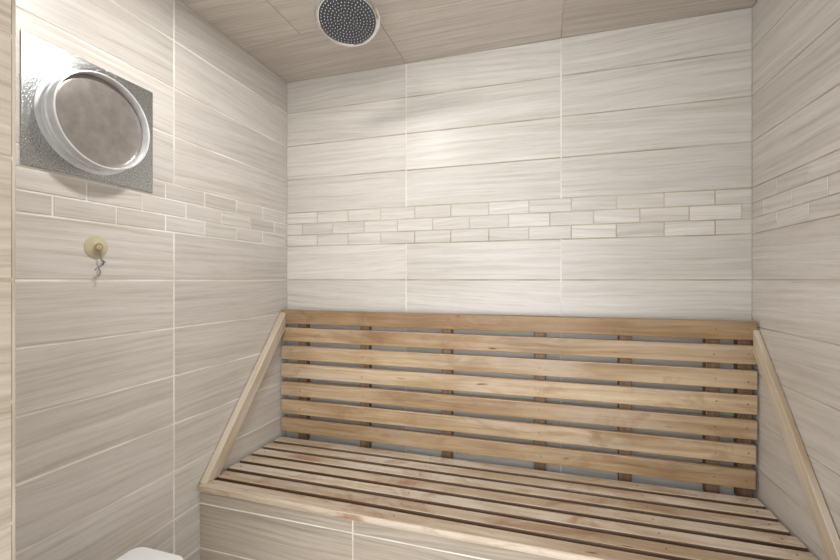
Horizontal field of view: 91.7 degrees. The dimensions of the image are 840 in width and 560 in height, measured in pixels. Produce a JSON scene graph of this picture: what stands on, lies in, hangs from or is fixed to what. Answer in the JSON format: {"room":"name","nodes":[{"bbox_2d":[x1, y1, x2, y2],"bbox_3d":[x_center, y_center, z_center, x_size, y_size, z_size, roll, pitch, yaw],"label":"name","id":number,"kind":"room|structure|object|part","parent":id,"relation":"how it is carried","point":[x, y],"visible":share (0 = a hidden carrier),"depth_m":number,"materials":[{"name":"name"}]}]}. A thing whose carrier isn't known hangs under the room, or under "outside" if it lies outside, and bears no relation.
{"room":"spa","nodes":[
{"label":"spa","id":0,"kind":"room"},
{"bbox_2d":[0,0,15,559],"bbox_3d":[-0.762,0.158,0.516,0.486,2.116,0.144,0,0,17],"label":"wall","id":1,"kind":"structure","parent":0,"point":[7,7],"depth_m":0.51,"materials":[{"name":"beige tile"}]},
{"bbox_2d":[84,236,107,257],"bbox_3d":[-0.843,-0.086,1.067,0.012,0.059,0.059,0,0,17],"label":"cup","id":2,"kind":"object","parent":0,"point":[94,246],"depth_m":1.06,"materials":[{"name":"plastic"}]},
{"bbox_2d":[15,0,286,559],"bbox_3d":[-0.852,0.158,1.229,0.100,2.216,1.457,0,0,17],"label":"wall","id":3,"kind":"structure","parent":0,"point":[131,377],"depth_m":1.23,"materials":[{"name":"tile"}]},
{"bbox_2d":[20,30,152,192],"bbox_3d":[-0.824,-0.411,1.060,0.052,0.300,0.322,0,0,17],"label":"air vent","id":4,"kind":"object","parent":3,"relation":"in","point":[78,117],"visible":1,"depth_m":1.01,"materials":[{"name":"metal"}]},
{"bbox_2d":[84,236,107,276],"bbox_3d":[-0.834,-0.061,1.064,0.032,0.108,0.059,0,0,17],"label":"hook","id":5,"kind":"object","parent":3,"relation":"attached to","point":[94,246],"visible":1,"depth_m":1.06,"materials":[{"name":"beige plastic"}]},
{"bbox_2d":[180,0,756,82],"bbox_3d":[-0.069,-0.950,0.573,1.880,0.100,2.257,0,0,17],"label":"ceiling","id":6,"kind":"structure","parent":0,"point":[285,36],"depth_m":1.44,"materials":[{"name":"beige tile"}]},
{"bbox_2d":[314,0,379,46],"bbox_3d":[-0.224,-0.836,1.260,0.199,0.127,0.192,0,0,17],"label":"shower head","id":7,"kind":"object","parent":6,"relation":"attached to","point":[351,23],"visible":1,"depth_m":1.26},
{"bbox_2d":[287,7,751,495],"bbox_3d":[0.259,0.158,1.653,1.880,2.216,0.100,0,0,17],"label":"wall","id":8,"kind":"structure","parent":0,"point":[605,173],"depth_m":1.55,"materials":[{"name":"beige tile"}]},
{"bbox_2d":[752,0,839,559],"bbox_3d":[0.946,0.158,0.683,0.100,2.216,1.457,0,0,17],"label":"wall","id":9,"kind":"structure","parent":0,"point":[796,43],"depth_m":1.11,"materials":[{"name":"beige tile"}]},
{"bbox_3d":[-0.103,1.266,0.462,1.880,0.100,2.490,0,0,17],"label":"floor","id":10,"kind":"structure","parent":0,"visible":0},
{"bbox_2d":[116,547,183,559],"bbox_3d":[-0.719,0.964,0.947,0.198,0.502,0.278,0,0,17],"label":"stool","id":11,"kind":"object","parent":10,"relation":"on","point":[139,553],"visible":1,"depth_m":1.06,"materials":[{"name":"plastic"}]},
{"bbox_2d":[200,492,558,559],"bbox_3d":[0.172,0.965,1.368,1.778,0.503,0.493,0,0,17],"label":"tiled bench base","id":12,"kind":"object","parent":10,"relation":"on","point":[230,528],"visible":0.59,"depth_m":1.27,"materials":[{"name":"tile"}]},
{"bbox_2d":[198,309,839,559],"bbox_3d":[0.170,0.447,1.360,1.775,0.630,0.511,0,0,17],"label":"slatted bench","id":13,"kind":"object","parent":12,"relation":"on","point":[538,511],"visible":0.98,"depth_m":1.40,"materials":[{"name":"brown wood"}]},
{"bbox_3d":[-0.671,0.417,1.595,0.028,0.547,0.444,0,0,17],"label":"rail","id":14,"kind":"part","parent":13,"relation":"part of","materials":[{"name":"brown wood"}]},
{"bbox_3d":[1.005,0.425,1.086,0.018,0.531,0.444,0,0,17],"label":"rail","id":15,"kind":"part","parent":13,"relation":"part of","materials":[{"name":"brown wood"}]}
]}

